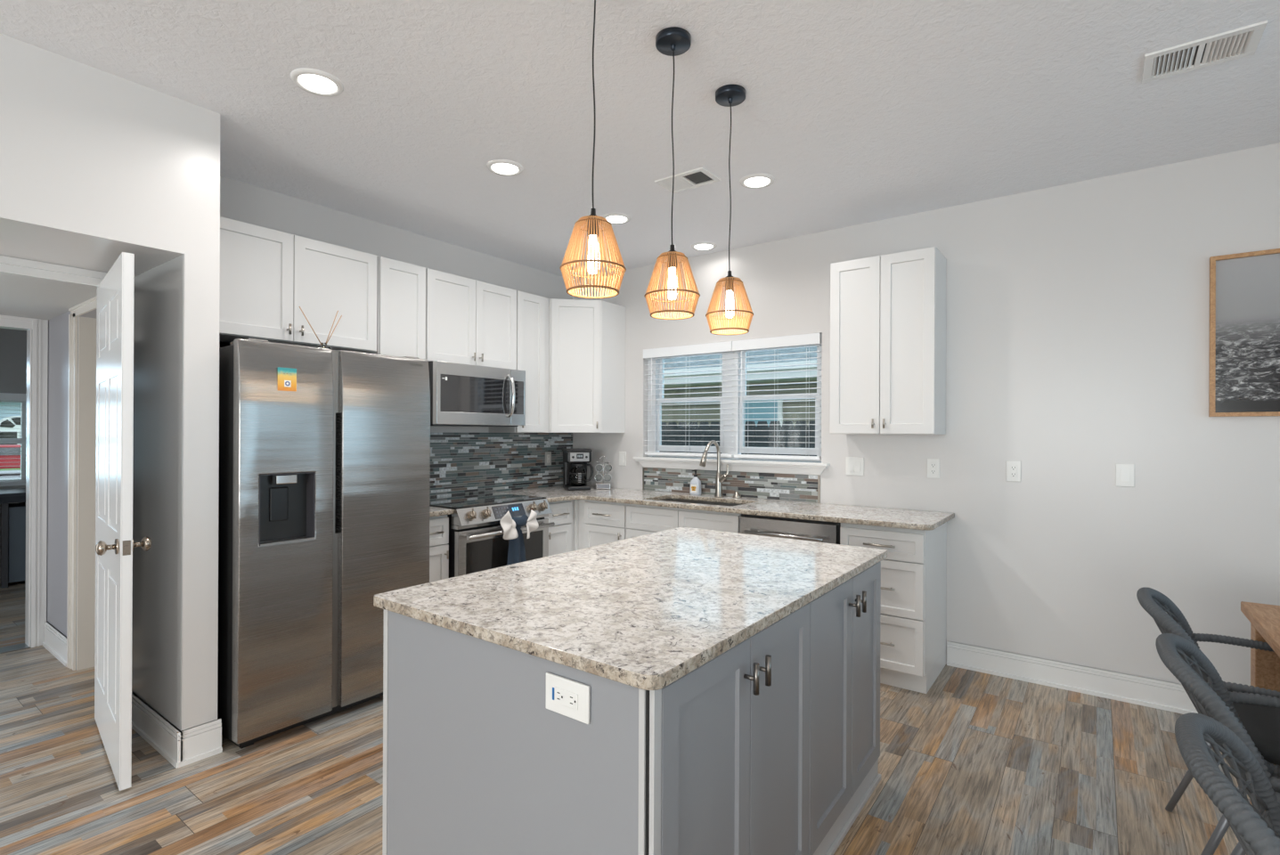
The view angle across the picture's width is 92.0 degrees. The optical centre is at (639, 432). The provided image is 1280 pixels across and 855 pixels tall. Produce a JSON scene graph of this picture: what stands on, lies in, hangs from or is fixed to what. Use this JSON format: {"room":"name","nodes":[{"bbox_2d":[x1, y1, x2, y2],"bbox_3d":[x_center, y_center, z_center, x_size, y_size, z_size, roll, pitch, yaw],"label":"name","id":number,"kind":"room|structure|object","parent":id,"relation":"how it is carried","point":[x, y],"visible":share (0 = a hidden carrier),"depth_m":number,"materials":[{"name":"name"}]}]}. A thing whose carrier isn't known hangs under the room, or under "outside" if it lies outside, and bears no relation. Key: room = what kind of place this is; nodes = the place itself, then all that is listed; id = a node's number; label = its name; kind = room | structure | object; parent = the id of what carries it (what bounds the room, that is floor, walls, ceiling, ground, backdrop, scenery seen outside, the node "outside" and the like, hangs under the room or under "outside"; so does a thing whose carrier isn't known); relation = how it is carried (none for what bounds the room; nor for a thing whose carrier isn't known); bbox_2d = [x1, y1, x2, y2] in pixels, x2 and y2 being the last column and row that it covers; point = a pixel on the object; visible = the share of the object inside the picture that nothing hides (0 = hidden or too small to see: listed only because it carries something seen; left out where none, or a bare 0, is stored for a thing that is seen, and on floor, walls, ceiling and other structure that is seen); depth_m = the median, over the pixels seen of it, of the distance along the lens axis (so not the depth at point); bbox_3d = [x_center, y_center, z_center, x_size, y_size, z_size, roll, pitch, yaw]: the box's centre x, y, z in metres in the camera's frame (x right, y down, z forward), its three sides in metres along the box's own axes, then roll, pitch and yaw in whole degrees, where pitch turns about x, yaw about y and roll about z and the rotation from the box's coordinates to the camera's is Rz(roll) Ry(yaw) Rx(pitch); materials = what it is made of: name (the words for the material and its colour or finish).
{"room":"kitchen","nodes":[
{"label":"kitchen","id":0,"kind":"room"},
{"bbox_2d":[0,327,26,504],"bbox_3d":[-6.493,0.119,5.416,0.120,2.520,3.600,0,0,37],"label":"wall","id":1,"kind":"structure","parent":0,"point":[12,342],"depth_m":5.94,"materials":[{"name":"grey paint"}]},
{"bbox_2d":[0,400,26,486],"bbox_3d":[-6.349,0.080,5.602,0.050,0.866,1.166,0,0,37],"label":"window","id":2,"kind":"structure","parent":1,"relation":"in","point":[22,440],"depth_m":6.01,"materials":[{"name":"white plastic"}]},
{"bbox_2d":[0,392,26,481],"bbox_3d":[-6.282,0.046,5.556,0.047,0.842,1.155,0,0,37],"label":"window blind","id":3,"kind":"object","parent":2,"relation":"attached to","point":[4,396],"visible":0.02,"depth_m":5.90,"materials":[{"name":"white plastic"}]},
{"bbox_2d":[0,326,48,612],"bbox_3d":[-4.084,0.218,3.745,0.100,2.300,1.880,0,0,37],"label":"wall","id":4,"kind":"structure","parent":0,"point":[1,327],"depth_m":4.00,"materials":[{"name":"grey paint"}]},
{"bbox_2d":[0,314,48,647],"bbox_3d":[-4.161,0.320,3.626,0.120,2.095,0.977,0,0,37],"label":"door frame","id":5,"kind":"structure","parent":4,"relation":"attached to","point":[37,333],"depth_m":3.95,"materials":[{"name":"white paint"}]},
{"bbox_2d":[0,272,97,319],"bbox_3d":[-3.344,-0.747,3.201,1.732,0.044,1.880,0,0,37],"label":"ceiling","id":6,"kind":"structure","parent":0,"point":[20,296],"depth_m":3.28,"materials":[{"name":"grey paint"}]},
{"bbox_2d":[0,32,220,730],"bbox_3d":[-3.936,-0.011,0.520,0.855,2.752,5.969,0,0,37],"label":"wall pier","id":7,"kind":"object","parent":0,"point":[97,166],"visible":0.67,"depth_m":2.48,"materials":[{"name":"white paint"}]},
{"bbox_2d":[94,252,152,790],"bbox_3d":[-2.244,0.337,2.672,0.169,2.048,0.865,0,0,-42],"label":"door","id":8,"kind":"structure","parent":7,"relation":"attached to","point":[115,544],"depth_m":2.44,"materials":[{"name":"white paint"}]},
{"bbox_2d":[131,692,222,768],"bbox_3d":[-2.117,1.306,2.793,0.672,0.140,0.166,0,0,37],"label":"baseboard","id":9,"kind":"object","parent":7,"relation":"attached to","point":[190,745],"visible":0.82,"depth_m":2.63,"materials":[{"name":"white paint"}]},
{"bbox_2d":[46,253,184,731],"bbox_3d":[-2.842,0.313,3.323,2.421,2.120,0.103,0,0,37],"label":"wall","id":10,"kind":"structure","parent":0,"point":[158,290],"depth_m":2.79,"materials":[{"name":"grey paint"}]},
{"bbox_2d":[0,255,107,286],"bbox_3d":[-2.809,-0.711,2.443,0.030,0.066,1.278,0,0,37],"label":"door frame","id":11,"kind":"structure","parent":10,"relation":"attached to","point":[8,264],"depth_m":2.72,"materials":[{"name":"white paint"}]},
{"bbox_2d":[42,621,66,667],"bbox_3d":[-3.590,1.295,3.797,0.600,0.150,0.022,0,0,37],"label":"baseboard","id":12,"kind":"structure","parent":10,"relation":"attached to","point":[55,641],"depth_m":3.79,"materials":[{"name":"white paint"}]},
{"bbox_2d":[66,296,96,670],"bbox_3d":[-2.886,0.325,3.344,1.055,2.095,0.118,0,0,37],"label":"door frame","id":13,"kind":"structure","parent":10,"relation":"attached to","point":[82,395],"depth_m":3.58,"materials":[{"name":"white wood"}]},
{"bbox_2d":[317,342,331,349],"bbox_3d":[-1.589,-0.415,3.105,0.068,0.068,0.068,0,0,37],"label":"bottle","id":14,"kind":"object","parent":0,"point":[322,344],"depth_m":3.11,"materials":[{"name":"clear glass"}]},
{"bbox_2d":[219,175,572,492],"bbox_3d":[-1.554,0.004,4.356,0.120,2.752,3.030,0,0,37],"label":"wall","id":15,"kind":"structure","parent":0,"point":[240,201],"depth_m":4.03,"materials":[{"name":"white paint"}]},
{"bbox_2d":[219,216,377,352],"bbox_3d":[-1.967,-0.774,3.393,0.356,0.578,0.970,0,0,37],"label":"upper cabinet","id":16,"kind":"object","parent":15,"relation":"attached to","point":[266,274],"visible":0.78,"depth_m":3.31,"materials":[{"name":"white paint"}]},
{"bbox_2d":[369,256,425,359],"bbox_3d":[-1.594,-0.532,3.928,0.320,1.058,0.322,0,0,37],"label":"upper cabinet","id":17,"kind":"object","parent":15,"relation":"attached to","point":[401,286],"visible":0.44,"depth_m":3.82,"materials":[{"name":"white paint"}]},
{"bbox_2d":[425,268,516,369],"bbox_3d":[-1.253,-0.758,4.357,0.356,0.602,0.764,0,0,37],"label":"upper cabinet","id":18,"kind":"object","parent":15,"relation":"attached to","point":[468,321],"visible":0.78,"depth_m":4.23,"materials":[{"name":"white paint"}]},
{"bbox_2d":[428,360,525,426],"bbox_3d":[-1.202,-0.249,4.317,0.471,0.412,0.758,0,0,37],"label":"microwave","id":19,"kind":"object","parent":18,"relation":"attached to","point":[461,395],"visible":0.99,"depth_m":4.15,"materials":[{"name":"silver metal"}]},
{"bbox_2d":[429,432,572,497],"bbox_3d":[-1.210,0.233,4.714,0.008,0.465,2.037,0,0,37],"label":"backsplash","id":20,"kind":"structure","parent":15,"relation":"attached to","point":[460,463],"depth_m":4.81,"materials":[{"name":"grey tile"}]},
{"bbox_2d":[545,451,551,465],"bbox_3d":[-0.784,0.224,5.274,0.009,0.118,0.072,0,0,37],"label":"wall outlet","id":21,"kind":"object","parent":20,"relation":"attached to","point":[548,454],"visible":1,"depth_m":5.27,"materials":[{"name":"grey plastic"}]},
{"bbox_2d":[489,290,548,432],"bbox_3d":[-0.921,-0.528,4.807,0.356,1.058,0.350,0,0,37],"label":"upper cabinet","id":22,"kind":"object","parent":15,"relation":"attached to","point":[532,310],"visible":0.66,"depth_m":4.73,"materials":[{"name":"white paint"}]},
{"bbox_2d":[0,580,1250,854],"bbox_3d":[-2.534,1.397,1.374,11.260,0.050,9.220,0,0,37],"label":"floor","id":23,"kind":"structure","parent":0,"point":[977,762],"depth_m":2.45,"materials":[{"name":"brown wood"}]},
{"bbox_2d":[0,488,25,588],"bbox_3d":[-6.101,0.945,5.092,0.600,0.830,1.550,0,0,37],"label":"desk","id":24,"kind":"object","parent":23,"relation":"on","point":[7,496],"visible":0.4,"depth_m":5.41,"materials":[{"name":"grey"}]},
{"bbox_2d":[0,643,30,653],"bbox_3d":[-4.170,1.364,3.636,0.140,0.006,0.810,0,0,37],"label":"threshold","id":25,"kind":"object","parent":23,"relation":"on","point":[22,646],"visible":1,"depth_m":3.90,"materials":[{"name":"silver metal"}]},
{"bbox_2d":[8,503,25,583],"bbox_3d":[-5.706,0.997,5.626,0.400,0.670,0.120,0,0,37],"label":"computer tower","id":26,"kind":"object","parent":23,"relation":"on","point":[16,511],"visible":0.56,"depth_m":5.50,"materials":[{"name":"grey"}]},
{"bbox_2d":[217,338,430,749],"bbox_3d":[-1.755,0.484,3.244,0.823,1.788,0.938,0,0,37],"label":"refrigerator","id":27,"kind":"object","parent":23,"relation":"on","point":[324,485],"visible":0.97,"depth_m":2.88,"materials":[{"name":"silver metal"}]},
{"bbox_2d":[277,366,296,391],"bbox_3d":[-1.589,-0.239,2.781,0.004,0.103,0.080,0,0,37],"label":"magnet","id":28,"kind":"object","parent":27,"relation":"attached to","point":[287,377],"visible":1,"depth_m":2.78,"materials":[{"name":"orange paper"}]},
{"bbox_2d":[299,306,342,349],"bbox_3d":[-1.601,-0.502,3.089,0.068,0.242,0.214,0,0,37],"label":"reed diffuser","id":29,"kind":"object","parent":27,"relation":"on","point":[327,340],"visible":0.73,"depth_m":3.11,"materials":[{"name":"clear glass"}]},
{"bbox_2d":[429,514,448,582],"bbox_3d":[-1.481,0.938,3.823,0.636,0.883,0.297,0,0,37],"label":"base cabinet","id":30,"kind":"object","parent":23,"relation":"on","point":[439,525],"visible":0.22,"depth_m":3.72,"materials":[{"name":"white paint"}]},
{"bbox_2d":[429,506,454,517],"bbox_3d":[-1.477,0.480,3.823,0.638,0.030,0.299,0,0,37],"label":"countertop","id":31,"kind":"structure","parent":30,"relation":"on","point":[434,511],"depth_m":3.71,"materials":[{"name":"stone"}]},
{"bbox_2d":[429,492,554,578],"bbox_3d":[-1.111,0.920,4.231,0.723,0.922,0.777,0,0,37],"label":"range","id":32,"kind":"object","parent":23,"relation":"on","point":[476,542],"visible":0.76,"depth_m":3.97,"materials":[{"name":"silver metal"}]},
{"bbox_2d":[429,492,546,508],"bbox_3d":[-1.147,0.462,4.260,0.628,0.006,0.777,0,0,37],"label":"cooktop","id":33,"kind":"object","parent":32,"relation":"in","point":[481,500],"depth_m":4.19,"materials":[{"name":"black ceramic"}]},
{"bbox_2d":[499,510,538,565],"bbox_3d":[-0.793,0.766,4.014,0.094,0.542,0.314,0,0,37],"label":"dish towel","id":34,"kind":"object","parent":32,"relation":"hanging from","point":[511,526],"visible":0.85,"depth_m":4.00,"materials":[{"name":"blue fabric"}]},
{"bbox_2d":[544,499,574,555],"bbox_3d":[-0.815,0.942,4.722,0.636,0.883,0.344,0,0,37],"label":"base cabinet","id":35,"kind":"object","parent":23,"relation":"on","point":[561,534],"visible":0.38,"depth_m":4.57,"materials":[{"name":"white paint"}]},
{"bbox_2d":[573,499,627,550],"bbox_3d":[-0.139,0.945,4.793,0.491,0.883,0.636,0,0,37],"label":"base cabinet","id":36,"kind":"object","parent":23,"relation":"on","point":[596,523],"visible":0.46,"depth_m":4.58,"materials":[{"name":"white paint"}]},
{"bbox_2d":[382,561,881,854],"bbox_3d":[0.131,0.943,2.111,0.981,0.883,1.588,0,0,37],"label":"kitchen island","id":37,"kind":"object","parent":23,"relation":"on","point":[770,745],"visible":0.82,"depth_m":1.54,"materials":[{"name":"grey paint"}]},
{"bbox_2d":[545,672,590,724],"bbox_3d":[-0.158,0.573,1.334,0.127,0.080,0.009,0,0,37],"label":"wall outlet","id":38,"kind":"object","parent":37,"relation":"attached to","point":[570,698],"visible":1,"depth_m":1.33,"materials":[{"name":"white plastic"}]},
{"bbox_2d":[554,686,578,709],"bbox_3d":[-0.160,0.573,1.331,0.068,0.034,0.002,0,0,37],"label":"receptacle","id":39,"kind":"object","parent":38,"relation":"attached to","point":[565,697],"depth_m":1.33,"materials":[{"name":"white plastic"}]},
{"bbox_2d":[373,527,887,690],"bbox_3d":[0.117,0.486,2.136,0.995,0.030,1.646,0,0,37],"label":"island countertop","id":40,"kind":"structure","parent":37,"relation":"on","point":[646,612],"depth_m":1.75,"materials":[{"name":"stone"}]},
{"bbox_2d":[625,503,741,538],"bbox_3d":[0.423,0.947,4.376,0.903,0.883,0.636,0,0,37],"label":"base cabinet","id":41,"kind":"object","parent":23,"relation":"on","point":[640,519],"visible":0.24,"depth_m":4.19,"materials":[{"name":"white paint"}]},
{"bbox_2d":[497,486,954,530],"bbox_3d":[0.355,0.489,4.232,3.096,0.030,0.950,0,0,37],"label":"countertop","id":42,"kind":"structure","parent":41,"relation":"on","point":[914,519],"depth_m":3.96,"materials":[{"name":"stone"}]},
{"bbox_2d":[562,448,593,490],"bbox_3d":[-0.511,0.303,5.111,0.233,0.335,0.235,0,0,-17],"label":"coffee maker","id":43,"kind":"object","parent":42,"relation":"on","point":[574,460],"visible":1,"depth_m":5.02,"materials":[{"name":"black plastic"}]},
{"bbox_2d":[595,456,610,489],"bbox_3d":[-0.306,0.331,5.152,0.116,0.276,0.113,0,0,-1],"label":"stand","id":44,"kind":"object","parent":42,"relation":"on","point":[599,485],"visible":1,"depth_m":5.10,"materials":[{"name":"silver metal"}]},
{"bbox_2d":[689,469,701,495],"bbox_3d":[0.419,0.377,4.680,0.084,0.194,0.062,0,0,37],"label":"soap bottle","id":45,"kind":"object","parent":42,"relation":"on","point":[695,489],"visible":1,"depth_m":4.66,"materials":[{"name":"white plastic"}]},
{"bbox_2d":[659,498,741,505],"bbox_3d":[0.412,0.602,4.335,0.754,0.193,0.414,0,0,37],"label":"sink","id":46,"kind":"object","parent":42,"relation":"in","point":[665,500],"visible":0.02,"depth_m":4.56,"materials":[{"name":"silver metal"}]},
{"bbox_2d":[699,440,728,497],"bbox_3d":[0.523,0.266,4.491,0.236,0.418,0.109,0,0,-23],"label":"faucet","id":47,"kind":"object","parent":42,"relation":"on","point":[719,479],"visible":1,"depth_m":4.52,"materials":[{"name":"silver metal"}]},
{"bbox_2d":[733,491,741,497],"bbox_3d":[0.707,0.453,4.497,0.064,0.044,0.064,0,0,37],"label":"stopper","id":48,"kind":"object","parent":42,"relation":"on","point":[737,495],"visible":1,"depth_m":4.48,"materials":[{"name":"silver metal"}]},
{"bbox_2d":[740,513,840,544],"bbox_3d":[1.033,0.950,3.907,0.627,0.882,0.648,0,0,37],"label":"dishwasher","id":49,"kind":"object","parent":23,"relation":"on","point":[763,525],"visible":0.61,"depth_m":3.66,"materials":[{"name":"silver metal"}]},
{"bbox_2d":[839,521,946,693],"bbox_3d":[1.477,0.951,3.597,0.448,0.883,0.636,0,0,37],"label":"base cabinet","id":50,"kind":"object","parent":23,"relation":"on","point":[914,569],"visible":0.56,"depth_m":3.34,"materials":[{"name":"white paint"}]},
{"bbox_2d":[1136,587,1279,854],"bbox_3d":[1.963,0.972,1.942,0.625,0.850,0.600,0,0,37],"label":"dining chair","id":51,"kind":"object","parent":23,"relation":"on","point":[1262,723],"visible":0.54,"depth_m":1.95,"materials":[{"name":"grey wicker"}]},
{"bbox_2d":[1232,701,1279,766],"bbox_3d":[2.049,0.926,1.878,0.370,0.058,0.480,0,0,37],"label":"seat cushion","id":52,"kind":"object","parent":51,"relation":"on","point":[1262,723],"depth_m":1.88,"materials":[{"name":"grey fabric"}]},
{"bbox_2d":[1155,633,1279,854],"bbox_3d":[1.602,0.970,1.431,0.625,0.850,0.600,0,0,37],"label":"dining chair","id":53,"kind":"object","parent":23,"relation":"on","point":[1206,689],"visible":0.66,"depth_m":1.54,"materials":[{"name":"grey wicker"}]},
{"bbox_2d":[1174,712,1279,854],"bbox_3d":[1.230,0.968,0.942,0.625,0.850,0.600,0,0,37],"label":"dining chair","id":54,"kind":"object","parent":23,"relation":"on","point":[1256,827],"visible":1,"depth_m":1.12,"materials":[{"name":"grey wicker"}]},
{"bbox_2d":[1240,601,1279,805],"bbox_3d":[1.896,1.012,1.049,0.933,0.760,2.485,0,0,37],"label":"dining table","id":55,"kind":"object","parent":23,"relation":"on","point":[1264,619],"visible":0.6,"depth_m":2.19,"materials":[{"name":"brown wood"}]},
{"bbox_2d":[0,0,1279,279],"bbox_3d":[-0.681,-1.413,0.015,6.680,0.080,9.220,0,0,37],"label":"ceiling","id":56,"kind":"structure","parent":0,"point":[858,111],"depth_m":2.52,"materials":[{"name":"white paint"}]},
{"bbox_2d":[290,68,343,96],"bbox_3d":[-1.264,-1.364,2.421,0.188,0.016,0.188,0,0,37],"label":"recessed light","id":57,"kind":"object","parent":56,"relation":"in","point":[316,82],"visible":1,"depth_m":2.40,"materials":[{"name":"white paint"}]},
{"bbox_2d":[486,159,523,176],"bbox_3d":[-0.698,-1.361,3.192,0.188,0.016,0.188,0,0,37],"label":"recessed light","id":58,"kind":"object","parent":56,"relation":"in","point":[506,167],"visible":1,"depth_m":3.17,"materials":[{"name":"white paint"}]},
{"bbox_2d":[559,0,626,298],"bbox_3d":[-0.135,-0.887,1.798,0.193,0.963,0.193,0,0,37],"label":"pendant light","id":59,"kind":"object","parent":56,"relation":"hanging from","point":[591,223],"visible":1,"depth_m":1.76,"materials":[{"name":"brown wicker"}]},
{"bbox_2d":[586,208,599,236],"bbox_3d":[-0.136,-0.611,1.797,0.044,0.079,0.044,0,0,37],"label":"socket","id":60,"kind":"object","parent":59,"relation":"attached to","point":[592,215],"depth_m":1.79,"materials":[{"name":"black plastic"}]},
{"bbox_2d":[602,212,631,224],"bbox_3d":[-0.150,-1.358,3.940,0.188,0.016,0.188,0,0,37],"label":"recessed light","id":61,"kind":"object","parent":56,"relation":"in","point":[615,218],"visible":0.88,"depth_m":3.90,"materials":[{"name":"white paint"}]},
{"bbox_2d":[644,26,700,319],"bbox_3d":[0.113,-0.885,2.142,0.193,0.963,0.193,0,0,37],"label":"pendant light","id":62,"kind":"object","parent":56,"relation":"hanging from","point":[672,41],"visible":1,"depth_m":2.10,"materials":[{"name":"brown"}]},
{"bbox_2d":[667,244,676,269],"bbox_3d":[0.112,-0.610,2.141,0.044,0.079,0.044,0,0,37],"label":"socket","id":63,"kind":"object","parent":62,"relation":"attached to","point":[672,250],"depth_m":2.13,"materials":[{"name":"black plastic"}]},
{"bbox_2d":[654,166,721,193],"bbox_3d":[0.259,-1.360,3.339,0.304,0.010,0.197,0,0,37],"label":"ceiling vent","id":64,"kind":"object","parent":56,"relation":"in","point":[700,176],"visible":0.95,"depth_m":3.33,"materials":[{"name":"white metal"}]},
{"bbox_2d":[691,242,717,250],"bbox_3d":[0.466,-1.355,4.511,0.188,0.016,0.188,0,0,37],"label":"recessed light","id":65,"kind":"object","parent":56,"relation":"in","point":[698,246],"visible":1,"depth_m":4.48,"materials":[{"name":"white paint"}]},
{"bbox_2d":[705,84,753,334],"bbox_3d":[0.361,-0.884,2.482,0.193,0.963,0.193,0,0,37],"label":"pendant light","id":66,"kind":"object","parent":56,"relation":"hanging from","point":[728,95],"visible":1,"depth_m":2.45,"materials":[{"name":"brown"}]},
{"bbox_2d":[725,270,734,291],"bbox_3d":[0.360,-0.608,2.481,0.044,0.079,0.044,0,0,37],"label":"socket","id":67,"kind":"object","parent":66,"relation":"attached to","point":[729,275],"depth_m":2.47,"materials":[{"name":"black plastic"}]},
{"bbox_2d":[739,173,774,188],"bbox_3d":[0.635,-1.355,3.346,0.188,0.016,0.188,0,0,37],"label":"recessed light","id":68,"kind":"object","parent":56,"relation":"in","point":[755,181],"visible":1,"depth_m":3.32,"materials":[{"name":"white paint"}]},
{"bbox_2d":[1141,20,1267,83],"bbox_3d":[2.004,-1.354,2.212,0.313,0.010,0.213,0,0,37],"label":"ceiling vent","id":69,"kind":"object","parent":56,"relation":"in","point":[1241,42],"visible":1,"depth_m":2.20,"materials":[{"name":"white metal"}]},
{"bbox_2d":[572,142,1279,685],"bbox_3d":[2.022,0.019,3.675,6.680,2.752,0.130,0,0,37],"label":"wall","id":70,"kind":"structure","parent":0,"point":[1078,313],"depth_m":3.36,"materials":[{"name":"white paint"}]},
{"bbox_2d":[548,298,625,432],"bbox_3d":[-0.536,-0.526,5.113,0.610,1.058,0.603,0,0,37],"label":"upper cabinet","id":71,"kind":"object","parent":70,"relation":"attached to","point":[587,338],"visible":0.84,"depth_m":4.91,"materials":[{"name":"white paint"}]},
{"bbox_2d":[619,451,626,465],"bbox_3d":[-0.150,0.220,5.192,0.072,0.118,0.012,0,0,37],"label":"light switch","id":72,"kind":"object","parent":70,"relation":"attached to","point":[622,454],"visible":1,"depth_m":5.19,"materials":[{"name":"white plastic"}]},
{"bbox_2d":[632,344,829,474],"bbox_3d":[0.649,-0.196,4.661,1.618,0.964,0.190,0,0,37],"label":"window","id":73,"kind":"structure","parent":70,"relation":"in","point":[729,447],"depth_m":4.65,"materials":[{"name":"white plastic"}]},
{"bbox_2d":[643,341,734,456],"bbox_3d":[0.369,-0.247,4.842,0.812,0.861,0.073,0,0,37],"label":"window blind","id":74,"kind":"object","parent":73,"relation":"attached to","point":[721,347],"visible":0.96,"depth_m":4.80,"materials":[{"name":"white plastic"}]},
{"bbox_2d":[732,333,822,459],"bbox_3d":[0.966,-0.245,4.400,0.666,0.861,0.073,0,0,37],"label":"window blind","id":75,"kind":"object","parent":73,"relation":"attached to","point":[808,340],"visible":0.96,"depth_m":4.38,"materials":[{"name":"white plastic"}]},
{"bbox_2d":[642,467,820,503],"bbox_3d":[0.621,0.381,4.623,1.486,0.186,0.009,0,0,37],"label":"backsplash","id":76,"kind":"structure","parent":70,"relation":"attached to","point":[795,487],"depth_m":4.52,"materials":[{"name":"grey tile"}]},
{"bbox_2d":[845,456,864,475],"bbox_3d":[1.405,0.222,4.042,0.117,0.118,0.012,0,0,37],"label":"light switch","id":77,"kind":"object","parent":70,"relation":"attached to","point":[853,466],"visible":1,"depth_m":4.04,"materials":[{"name":"white plastic"}]},
{"bbox_2d":[829,246,945,434],"bbox_3d":[1.499,-0.518,3.760,0.600,1.058,0.356,0,0,37],"label":"upper cabinet","id":78,"kind":"object","parent":70,"relation":"attached to","point":[888,312],"visible":1,"depth_m":3.62,"materials":[{"name":"white paint"}]},
{"bbox_2d":[927,458,939,478],"bbox_3d":[1.787,0.219,3.761,0.072,0.118,0.009,0,0,37],"label":"wall outlet","id":79,"kind":"object","parent":70,"relation":"attached to","point":[933,464],"visible":1,"depth_m":3.76,"materials":[{"name":"white plastic"}]},
{"bbox_2d":[929,463,936,473],"bbox_3d":[1.785,0.219,3.758,0.034,0.068,0.002,0,0,37],"label":"receptacle","id":80,"kind":"object","parent":79,"relation":"attached to","point":[933,466],"depth_m":3.76,"materials":[{"name":"white plastic"}]},
{"bbox_2d":[1006,460,1020,481],"bbox_3d":[2.124,0.220,3.511,0.072,0.118,0.009,0,0,37],"label":"wall outlet","id":81,"kind":"object","parent":70,"relation":"attached to","point":[1013,467],"visible":1,"depth_m":3.51,"materials":[{"name":"white plastic"}]},
{"bbox_2d":[1010,464,1017,477],"bbox_3d":[2.122,0.220,3.509,0.034,0.068,0.002,0,0,37],"label":"receptacle","id":82,"kind":"object","parent":81,"relation":"attached to","point":[1013,468],"depth_m":3.51,"materials":[{"name":"white plastic"}]},
{"bbox_2d":[946,641,1198,714],"bbox_3d":[3.201,1.329,2.701,3.378,0.140,0.022,0,0,37],"label":"baseboard","id":83,"kind":"structure","parent":70,"relation":"attached to","point":[1153,693],"depth_m":3.33,"materials":[{"name":"white paint"}]},
{"bbox_2d":[1115,464,1134,487],"bbox_3d":[2.524,0.222,3.214,0.078,0.118,0.012,0,0,37],"label":"light switch","id":84,"kind":"object","parent":70,"relation":"attached to","point":[1124,473],"visible":1,"depth_m":3.21,"materials":[{"name":"white plastic"}]},
{"bbox_2d":[1208,248,1279,416],"bbox_3d":[3.102,-0.465,2.777,0.799,0.778,0.029,0,0,37],"label":"framed piece","id":85,"kind":"object","parent":70,"relation":"attached to","point":[1244,349],"visible":1,"depth_m":2.94,"materials":[{"name":"brown wood"}]},
{"label":"outside","id":86,"kind":"structure","parent":0,"visible":0},
{"bbox_2d":[0,468,20,471],"bbox_3d":[-15.676,1.602,15.440,56.000,0.350,26.000,0,0,37],"label":"ground","id":87,"kind":"structure","parent":86,"point":[2,469],"depth_m":23.64,"materials":[{"name":"green plant"}]},
{"bbox_2d":[0,470,20,480],"bbox_3d":[-21.101,1.387,19.456,5.500,0.039,26.000,0,0,37],"label":"street","id":88,"kind":"structure","parent":87,"relation":"on","point":[8,474],"depth_m":19.83,"materials":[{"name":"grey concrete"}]},
{"bbox_2d":[0,444,20,469],"bbox_3d":[-20.362,0.891,20.082,1.740,0.960,4.482,0,0,37],"label":"car","id":89,"kind":"object","parent":88,"relation":"on","point":[4,456],"visible":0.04,"depth_m":19.43,"materials":[{"name":"red paint"}]},
{"bbox_2d":[0,402,20,444],"bbox_3d":[-27.718,-1.765,27.476,6.300,6.300,22.000,0,0,37],"label":"house","id":90,"kind":"structure","parent":87,"relation":"on","point":[13,425],"depth_m":25.34,"materials":[{"name":"white"}]},
{"bbox_2d":[652,420,821,462],"bbox_3d":[0.797,0.810,7.010,6.908,1.865,0.060,0,0,37],"label":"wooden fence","id":91,"kind":"object","parent":87,"relation":"on","point":[668,437],"visible":0.13,"depth_m":6.65,"materials":[{"name":"grey"}]},
{"bbox_2d":[661,346,816,427],"bbox_3d":[2.510,-0.522,10.165,11.500,4.550,3.860,0,0,37],"label":"house","id":92,"kind":"structure","parent":87,"relation":"on","point":[714,415],"depth_m":8.94,"materials":[{"name":"beige"}]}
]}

